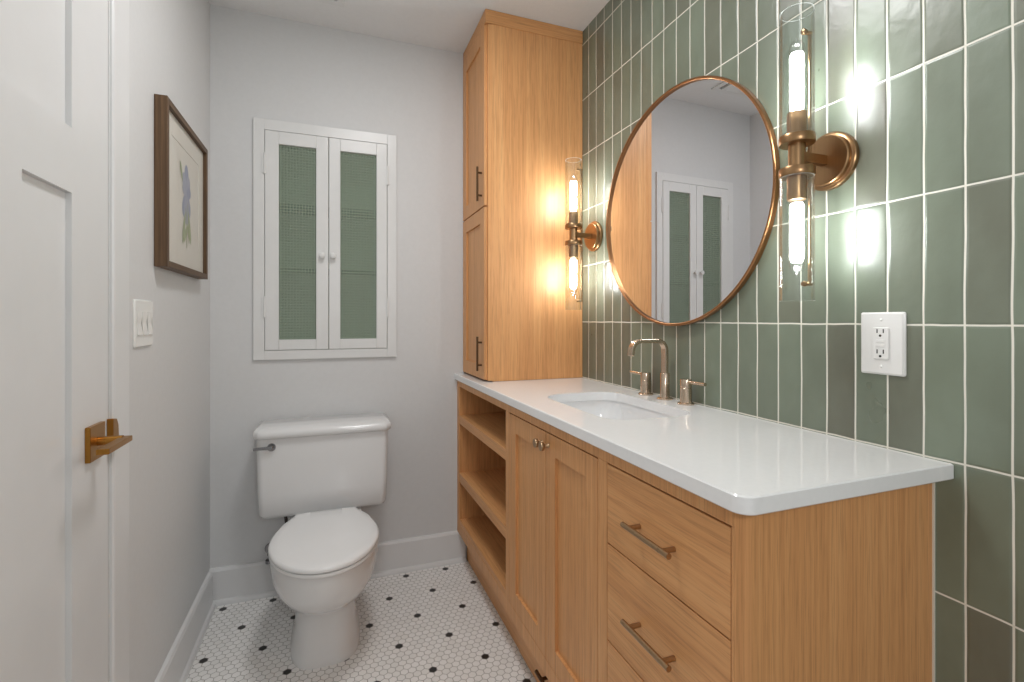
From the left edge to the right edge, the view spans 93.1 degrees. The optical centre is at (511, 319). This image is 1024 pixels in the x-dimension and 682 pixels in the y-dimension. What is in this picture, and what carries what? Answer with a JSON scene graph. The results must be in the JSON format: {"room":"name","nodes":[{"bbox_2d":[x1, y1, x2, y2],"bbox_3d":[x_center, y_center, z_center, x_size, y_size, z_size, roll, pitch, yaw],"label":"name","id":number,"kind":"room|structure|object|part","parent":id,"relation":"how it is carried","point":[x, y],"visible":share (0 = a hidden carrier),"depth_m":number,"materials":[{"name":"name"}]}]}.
{"room":"bathroom","nodes":[
{"label":"bathroom","id":0,"kind":"room"},
{"bbox_2d":[108,0,209,681],"bbox_3d":[-0.733,-0.065,0.408,0.120,2.543,3.474,0,0,-20],"label":"wall","id":1,"kind":"structure","parent":0,"point":[169,40],"depth_m":1.50,"materials":[{"name":"paint"}]},
{"bbox_2d":[0,0,131,681],"bbox_3d":[-0.771,0.178,0.727,0.106,2.034,0.851,0,0,-20],"label":"door","id":2,"kind":"structure","parent":1,"relation":"in","point":[55,445],"depth_m":0.91,"materials":[{"name":"paint"}]},
{"bbox_3d":[-0.901,0.265,1.050,0.010,0.075,0.072,0,0,-20],"label":"handle","id":3,"kind":"part","parent":2,"relation":"part of","materials":[{"name":"gold metal"}]},
{"bbox_3d":[-0.836,0.264,1.023,0.022,0.012,0.123,0,0,-20],"label":"lever","id":4,"kind":"part","parent":2,"relation":"part of","materials":[{"name":"gold metal"}]},
{"bbox_2d":[107,0,128,681],"bbox_3d":[-0.943,0.137,1.167,0.013,2.140,0.110,0,0,-20],"label":"trim","id":5,"kind":"structure","parent":1,"relation":"attached to","point":[118,423],"depth_m":1.16,"materials":[{"name":"paint"}]},
{"bbox_3d":[-0.929,0.267,1.131,0.012,0.077,0.033,0,0,-20],"label":"strike plate","id":6,"kind":"part","parent":5,"relation":"part of","materials":[{"name":"gold metal"}]},
{"bbox_2d":[133,299,152,347],"bbox_3d":[-1.004,0.011,1.326,0.008,0.127,0.136,0,0,-20],"label":"light switch","id":7,"kind":"object","parent":1,"relation":"attached to","point":[142,309],"visible":1,"depth_m":1.31,"materials":[{"name":"white plastic"}]},
{"bbox_2d":[154,94,207,278],"bbox_3d":[-1.108,-0.405,1.643,0.033,0.500,0.492,0,0,-20],"label":"framed picture","id":8,"kind":"object","parent":1,"relation":"attached to","point":[180,157],"visible":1,"depth_m":1.56,"materials":[{"name":"white paper"}]},
{"bbox_3d":[-1.108,-0.165,1.643,0.033,0.019,0.454,0,0,-20],"label":"frame rail","id":9,"kind":"part","parent":8,"relation":"part of","materials":[{"name":"brown wood"}]},
{"bbox_3d":[-1.108,-0.645,1.643,0.033,0.019,0.454,0,0,-20],"label":"frame rail","id":10,"kind":"part","parent":8,"relation":"part of","materials":[{"name":"brown wood"}]},
{"bbox_2d":[155,572,215,681],"bbox_3d":[-1.106,1.131,1.629,0.028,0.152,0.866,0,0,-20],"label":"baseboard","id":11,"kind":"structure","parent":1,"relation":"attached to","point":[177,665],"depth_m":1.71,"materials":[{"name":"paint"}]},
{"bbox_2d":[210,4,466,567],"bbox_3d":[-0.579,-0.065,2.434,1.815,2.543,0.220,0,0,-20],"label":"wall","id":12,"kind":"structure","parent":0,"point":[262,66],"depth_m":2.25,"materials":[{"name":"paint"}]},
{"bbox_2d":[253,117,395,359],"bbox_3d":[-0.867,-0.349,2.293,0.608,1.053,0.242,0,0,-20],"label":"upper cabinet","id":13,"kind":"object","parent":12,"relation":"attached to","point":[324,198],"visible":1,"depth_m":2.23,"materials":[{"name":"paint"}]},
{"bbox_3d":[-0.959,-0.346,2.169,0.259,0.962,0.019,0,0,-20],"label":"door","id":14,"kind":"part","parent":13,"relation":"part of","materials":[{"name":"paint"}]},
{"bbox_3d":[-0.958,-0.342,2.172,0.152,0.861,0.004,0,0,-20],"label":"glass pane","id":15,"kind":"part","parent":13,"relation":"part of","materials":[{"name":"green glass"}]},
{"bbox_2d":[279,268,375,276],"bbox_3d":[-0.876,-0.226,2.320,0.508,0.016,0.168,0,0,-20],"label":"shelf","id":16,"kind":"object","parent":13,"relation":"attached to","point":[282,274],"depth_m":2.30,"materials":[{"name":"green paint"}]},
{"bbox_2d":[279,203,375,220],"bbox_3d":[-0.876,-0.511,2.320,0.508,0.016,0.168,0,0,-20],"label":"shelf","id":17,"kind":"object","parent":13,"relation":"attached to","point":[285,215],"depth_m":2.31,"materials":[{"name":"green glass"}]},
{"bbox_3d":[-0.810,-0.288,2.200,0.027,0.027,0.027,0,0,-20],"label":"knob","id":18,"kind":"part","parent":13,"relation":"part of","materials":[{"name":"paint"}]},
{"bbox_3d":[-0.714,-0.346,2.260,0.256,0.962,0.019,0,0,-20],"label":"door","id":19,"kind":"part","parent":13,"relation":"part of","materials":[{"name":"paint"}]},
{"bbox_3d":[-0.715,-0.342,2.262,0.160,0.861,0.004,0,0,-20],"label":"glass pane","id":20,"kind":"part","parent":13,"relation":"part of","materials":[{"name":"green glass"}]},
{"bbox_2d":[209,530,465,606],"bbox_3d":[-0.754,1.131,2.237,1.112,0.152,0.028,0,0,-20],"label":"baseboard","id":21,"kind":"structure","parent":12,"relation":"attached to","point":[243,582],"depth_m":2.29,"materials":[{"name":"paint"}]},
{"bbox_2d":[186,559,536,681],"bbox_3d":[0.019,1.247,0.819,1.815,0.080,3.724,0,0,-20],"label":"floor","id":22,"kind":"structure","parent":0,"point":[437,624],"depth_m":1.84,"materials":[{"name":"tile"}]},
{"bbox_2d":[253,412,390,669],"bbox_3d":[-0.719,0.822,1.861,0.538,0.771,0.757,0,0,-20],"label":"toilet","id":23,"kind":"object","parent":22,"relation":"on","point":[319,472],"visible":1,"depth_m":1.92,"materials":[{"name":"white ceramic"}]},
{"bbox_3d":[-0.986,0.512,1.922,0.070,0.014,0.007,0,0,-20],"label":"lever arm","id":24,"kind":"part","parent":23,"relation":"part of","materials":[{"name":"silver metal"}]},
{"bbox_3d":[-0.961,0.512,1.937,0.032,0.032,0.016,0,0,-20],"label":"flush lever","id":25,"kind":"part","parent":23,"relation":"part of","materials":[{"name":"silver metal"}]},
{"bbox_3d":[-0.808,0.457,2.100,0.538,0.042,0.216,0,0,-20],"label":"tank lid","id":26,"kind":"part","parent":23,"relation":"part of","materials":[{"name":"white ceramic"}]},
{"bbox_3d":[-0.810,0.643,2.106,0.514,0.329,0.196,0,0,-20],"label":"tank","id":27,"kind":"part","parent":23,"relation":"part of","materials":[{"name":"white ceramic"}]},
{"bbox_3d":[-0.668,0.799,1.741,0.366,0.016,0.496,0,0,-20],"label":"seat","id":28,"kind":"part","parent":23,"relation":"part of","materials":[{"name":"plastic"}]},
{"bbox_3d":[-0.668,0.779,1.741,0.368,0.021,0.498,0,0,-20],"label":"lid","id":29,"kind":"part","parent":23,"relation":"part of","materials":[{"name":"plastic"}]},
{"bbox_3d":[-0.691,1.008,1.803,0.368,0.399,0.598,0,0,-20],"label":"bowl","id":30,"kind":"part","parent":23,"relation":"part of","materials":[{"name":"white ceramic"}]},
{"bbox_2d":[457,381,934,681],"bbox_3d":[0.260,0.753,1.678,0.526,0.907,1.780,0,0,-20],"label":"vanity cabinet","id":31,"kind":"object","parent":22,"relation":"on","point":[597,566],"visible":0.95,"depth_m":0.93,"materials":[{"name":"brown wood"}]},
{"bbox_2d":[459,467,505,538],"bbox_3d":[0.063,0.777,2.155,0.439,0.044,0.676,0,0,-20],"label":"shelf","id":32,"kind":"object","parent":31,"relation":"attached to","point":[486,485],"depth_m":2.17,"materials":[{"name":"brown wood"}]},
{"bbox_2d":[459,412,505,459],"bbox_3d":[0.063,0.492,2.155,0.439,0.041,0.676,0,0,-20],"label":"shelf","id":33,"kind":"object","parent":31,"relation":"attached to","point":[489,427],"depth_m":2.16,"materials":[{"name":"brown wood"}]},
{"bbox_2d":[459,515,505,595],"bbox_3d":[0.063,0.996,2.155,0.439,0.022,0.676,0,0,-20],"label":"shelf","id":34,"kind":"object","parent":31,"relation":"attached to","point":[487,542],"depth_m":2.13,"materials":[{"name":"brown wood"}]},
{"bbox_3d":[-0.031,0.654,2.500,0.461,0.705,0.036,0,0,-20],"label":"panel","id":35,"kind":"part","parent":31,"relation":"part of","materials":[{"name":"brown wood"}]},
{"bbox_3d":[0.054,0.670,1.588,0.022,0.671,0.308,0,0,-20],"label":"door","id":36,"kind":"part","parent":31,"relation":"part of","materials":[{"name":"brown wood"}]},
{"bbox_3d":[0.056,0.670,1.589,0.006,0.551,0.188,0,0,-21],"label":"door panel","id":37,"kind":"part","parent":31,"relation":"part of","materials":[{"name":"brown wood"}]},
{"bbox_3d":[0.145,1.131,1.456,0.009,0.140,0.650,0,0,-21],"label":"kick drawer","id":38,"kind":"part","parent":31,"relation":"part of","materials":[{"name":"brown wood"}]},
{"bbox_3d":[0.079,0.370,1.457,0.027,0.026,0.026,0,0,-20],"label":"knob","id":39,"kind":"part","parent":31,"relation":"part of","materials":[{"name":"metal"}]},
{"bbox_3d":[0.116,1.122,1.445,0.012,0.012,0.220,0,0,-21],"label":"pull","id":40,"kind":"part","parent":31,"relation":"part of","materials":[{"name":"brown metal"}]},
{"bbox_3d":[0.094,0.370,1.417,0.027,0.026,0.026,0,0,-20],"label":"knob","id":41,"kind":"part","parent":31,"relation":"part of","materials":[{"name":"metal"}]},
{"bbox_3d":[0.164,0.670,1.305,0.006,0.551,0.173,0,0,-21],"label":"door panel","id":42,"kind":"part","parent":31,"relation":"part of","materials":[{"name":"brown wood"}]},
{"bbox_3d":[0.162,0.670,1.304,0.022,0.671,0.293,0,0,-20],"label":"door","id":43,"kind":"part","parent":31,"relation":"part of","materials":[{"name":"brown wood"}]},
{"bbox_3d":[0.049,0.678,1.604,0.022,0.757,1.772,0,0,-21],"label":"frame","id":44,"kind":"part","parent":31,"relation":"part of","materials":[{"name":"brown wood"}]},
{"bbox_3d":[0.294,0.873,0.953,0.020,0.264,0.367,0,0,-21],"label":"drawer","id":45,"kind":"part","parent":31,"relation":"part of","materials":[{"name":"brown wood"}]},
{"bbox_3d":[0.252,0.631,1.000,0.026,0.010,0.010,0,0,-20],"label":"post","id":46,"kind":"part","parent":31,"relation":"part of","materials":[{"name":"metal"}]},
{"bbox_3d":[0.252,0.428,1.000,0.026,0.010,0.010,0,0,-20],"label":"post","id":47,"kind":"part","parent":31,"relation":"part of","materials":[{"name":"metal"}]},
{"bbox_3d":[0.257,0.631,0.945,0.011,0.011,0.148,0,0,-21],"label":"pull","id":48,"kind":"part","parent":31,"relation":"part of","materials":[{"name":"metal"}]},
{"bbox_3d":[0.257,0.428,0.945,0.011,0.011,0.148,0,0,-21],"label":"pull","id":49,"kind":"part","parent":31,"relation":"part of","materials":[{"name":"metal"}]},
{"bbox_3d":[0.294,0.627,0.953,0.022,0.221,0.367,0,0,-20],"label":"drawer","id":50,"kind":"part","parent":31,"relation":"part of","materials":[{"name":"brown wood"}]},
{"bbox_3d":[0.290,0.631,0.900,0.026,0.010,0.010,0,0,-20],"label":"post","id":51,"kind":"part","parent":31,"relation":"part of","materials":[{"name":"metal"}]},
{"bbox_3d":[0.290,0.428,0.900,0.026,0.010,0.010,0,0,-20],"label":"post","id":52,"kind":"part","parent":31,"relation":"part of","materials":[{"name":"metal"}]},
{"bbox_3d":[0.294,0.424,0.953,0.020,0.179,0.367,0,0,-21],"label":"drawer","id":53,"kind":"part","parent":31,"relation":"part of","materials":[{"name":"brown wood"}]},
{"bbox_2d":[455,373,953,515],"bbox_3d":[0.270,0.284,1.665,0.515,0.030,1.809,0,0,-20],"label":"countertop","id":54,"kind":"structure","parent":31,"relation":"on","point":[738,463],"depth_m":0.99,"materials":[{"name":"white stone"}]},
{"bbox_2d":[463,9,582,380],"bbox_3d":[0.029,-0.533,2.338,0.498,1.603,0.378,0,0,-20],"label":"linen cabinet","id":55,"kind":"object","parent":54,"relation":"on","point":[522,77],"visible":1,"depth_m":2.18,"materials":[{"name":"brown wood"}]},
{"bbox_3d":[-0.172,-0.113,2.268,0.006,0.623,0.238,0,0,-20],"label":"door panel","id":56,"kind":"part","parent":55,"relation":"part of","materials":[{"name":"brown wood"}]},
{"bbox_3d":[-0.172,-0.883,2.268,0.006,0.657,0.238,0,0,-20],"label":"door panel","id":57,"kind":"part","parent":55,"relation":"part of","materials":[{"name":"brown wood"}]},
{"bbox_3d":[-0.176,-0.113,2.267,0.014,0.747,0.362,0,0,-20],"label":"door","id":58,"kind":"part","parent":55,"relation":"part of","materials":[{"name":"brown wood"}]},
{"bbox_3d":[-0.176,-0.883,2.267,0.014,0.781,0.362,0,0,-20],"label":"door","id":59,"kind":"part","parent":55,"relation":"part of","materials":[{"name":"brown wood"}]},
{"bbox_3d":[-0.152,0.150,2.123,0.009,0.150,0.009,0,0,34],"label":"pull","id":60,"kind":"part","parent":55,"relation":"part of","materials":[{"name":"brown metal"}]},
{"bbox_3d":[-0.152,-0.593,2.123,0.009,0.150,0.009,0,0,34],"label":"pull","id":61,"kind":"part","parent":55,"relation":"part of","materials":[{"name":"brown metal"}]},
{"bbox_3d":[-0.159,-0.505,2.271,0.022,1.539,0.375,0,0,-20],"label":"frame","id":62,"kind":"part","parent":55,"relation":"part of","materials":[{"name":"brown wood"}]},
{"bbox_3d":[0.041,-1.306,2.343,0.471,0.058,0.378,0,0,-20],"label":"trim","id":63,"kind":"part","parent":55,"relation":"part of","materials":[{"name":"brown wood"}]},
{"bbox_2d":[560,400,672,419],"bbox_3d":[0.318,0.373,1.552,0.331,0.144,0.516,0,0,-20],"label":"sink","id":64,"kind":"object","parent":54,"relation":"in","point":[609,409],"visible":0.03,"depth_m":1.78,"materials":[{"name":"ceramic"}]},
{"bbox_2d":[627,339,706,405],"bbox_3d":[0.463,0.168,1.623,0.167,0.204,0.387,0,0,-20],"label":"faucet","id":65,"kind":"object","parent":54,"relation":"on","point":[686,384],"visible":1,"depth_m":1.63,"materials":[{"name":"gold metal"}]},
{"bbox_3d":[0.462,0.197,1.788,0.011,0.013,0.078,0,0,-22],"label":"lever","id":66,"kind":"part","parent":65,"relation":"part of","materials":[{"name":"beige metal"}]},
{"bbox_3d":[0.480,0.230,1.742,0.052,0.080,0.052,0,0,-20],"label":"tap handle","id":67,"kind":"part","parent":65,"relation":"part of","materials":[{"name":"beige metal"}]},
{"bbox_3d":[0.454,0.125,1.618,0.148,0.119,0.025,0,0,-20],"label":"spout","id":68,"kind":"part","parent":65,"relation":"part of","materials":[{"name":"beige metal"}]},
{"bbox_3d":[0.517,0.225,1.642,0.052,0.090,0.052,0,0,-20],"label":"spout","id":69,"kind":"part","parent":65,"relation":"part of","materials":[{"name":"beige metal"}]},
{"bbox_3d":[0.553,0.230,1.544,0.052,0.080,0.052,0,0,-20],"label":"tap handle","id":70,"kind":"part","parent":65,"relation":"part of","materials":[{"name":"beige metal"}]},
{"bbox_3d":[0.569,0.197,1.498,0.011,0.013,0.078,0,0,-19],"label":"lever","id":71,"kind":"part","parent":65,"relation":"part of","materials":[{"name":"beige metal"}]},
{"bbox_3d":[0.371,0.678,0.777,0.039,0.757,0.013,0,0,-20],"label":"corner post","id":72,"kind":"part","parent":31,"relation":"part of","materials":[{"name":"brown wood"}]},
{"bbox_3d":[0.598,0.753,0.868,0.448,0.907,0.018,0,0,-20],"label":"panel","id":73,"kind":"part","parent":31,"relation":"part of","materials":[{"name":"brown wood"}]},
{"bbox_2d":[209,0,609,53],"bbox_3d":[0.019,-1.376,0.819,1.815,0.080,3.724,0,0,-20],"label":"ceiling","id":74,"kind":"structure","parent":0,"point":[449,25],"depth_m":2.13,"materials":[{"name":"paint"}]},
{"bbox_2d":[311,0,344,6],"bbox_3d":[-0.808,-1.326,1.850,0.330,0.020,0.330,0,0,-20],"label":"ceiling vent","id":75,"kind":"object","parent":74,"relation":"in","point":[341,3],"visible":1,"depth_m":2.03,"materials":[{"name":"paint"}]},
{"bbox_2d":[581,0,1023,681],"bbox_3d":[0.857,-0.065,0.997,0.120,2.543,3.474,0,0,-20],"label":"wall","id":76,"kind":"structure","parent":0,"point":[927,225],"depth_m":1.01,"materials":[{"name":"green tile"}]},
{"bbox_2d":[565,157,602,309],"bbox_3d":[0.300,-0.367,2.120,0.144,0.650,0.132,0,0,-20],"label":"wall sconce","id":77,"kind":"object","parent":76,"relation":"attached to","point":[593,235],"visible":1,"depth_m":2.10,"materials":[{"name":"glass"}]},
{"bbox_2d":[569,211,577,257],"bbox_3d":[0.267,-0.367,2.108,0.040,0.196,0.040,0,0,-20],"label":"socket","id":78,"kind":"object","parent":77,"relation":"attached to","point":[573,216],"depth_m":2.09,"materials":[{"name":"gold metal"}]},
{"bbox_3d":[0.312,-0.367,2.125,0.078,0.021,0.018,0,0,-20],"label":"arm","id":79,"kind":"part","parent":77,"relation":"part of","materials":[{"name":"gold metal"}]},
{"bbox_2d":[606,75,779,325],"bbox_3d":[0.539,-0.376,1.624,0.017,0.796,0.796,0,0,-22],"label":"mirror","id":80,"kind":"object","parent":76,"relation":"attached to","point":[693,198],"visible":1,"depth_m":1.54,"materials":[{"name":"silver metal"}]},
{"bbox_2d":[778,2,858,300],"bbox_3d":[0.675,-0.367,1.106,0.144,0.650,0.132,0,0,-20],"label":"wall sconce","id":81,"kind":"object","parent":76,"relation":"attached to","point":[830,160],"visible":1,"depth_m":1.09,"materials":[{"name":"gold metal"}]},
{"bbox_2d":[787,109,806,201],"bbox_3d":[0.642,-0.367,1.094,0.040,0.196,0.040,0,0,-20],"label":"socket","id":82,"kind":"object","parent":81,"relation":"attached to","point":[797,118],"depth_m":1.08,"materials":[{"name":"gold metal"}]},
{"bbox_3d":[0.679,-0.367,1.108,0.007,0.580,0.007,0,0,13],"label":"rod","id":83,"kind":"part","parent":81,"relation":"part of","materials":[{"name":"gold metal"}]},
{"bbox_3d":[0.688,-0.367,1.111,0.078,0.021,0.018,0,0,-20],"label":"arm","id":84,"kind":"part","parent":81,"relation":"part of","materials":[{"name":"gold metal"}]},
{"bbox_2d":[861,312,906,376],"bbox_3d":[0.777,0.050,1.021,0.011,0.132,0.088,0,0,-20],"label":"wall outlet","id":85,"kind":"object","parent":76,"relation":"attached to","point":[883,334],"visible":1,"depth_m":1.01,"materials":[{"name":"white plastic"}]},
{"bbox_2d":[872,327,889,359],"bbox_3d":[0.775,0.050,1.020,0.004,0.067,0.033,0,0,-20],"label":"receptacle","id":86,"kind":"object","parent":85,"relation":"attached to","point":[880,335],"depth_m":1.02,"materials":[{"name":"white plastic"}]}
]}

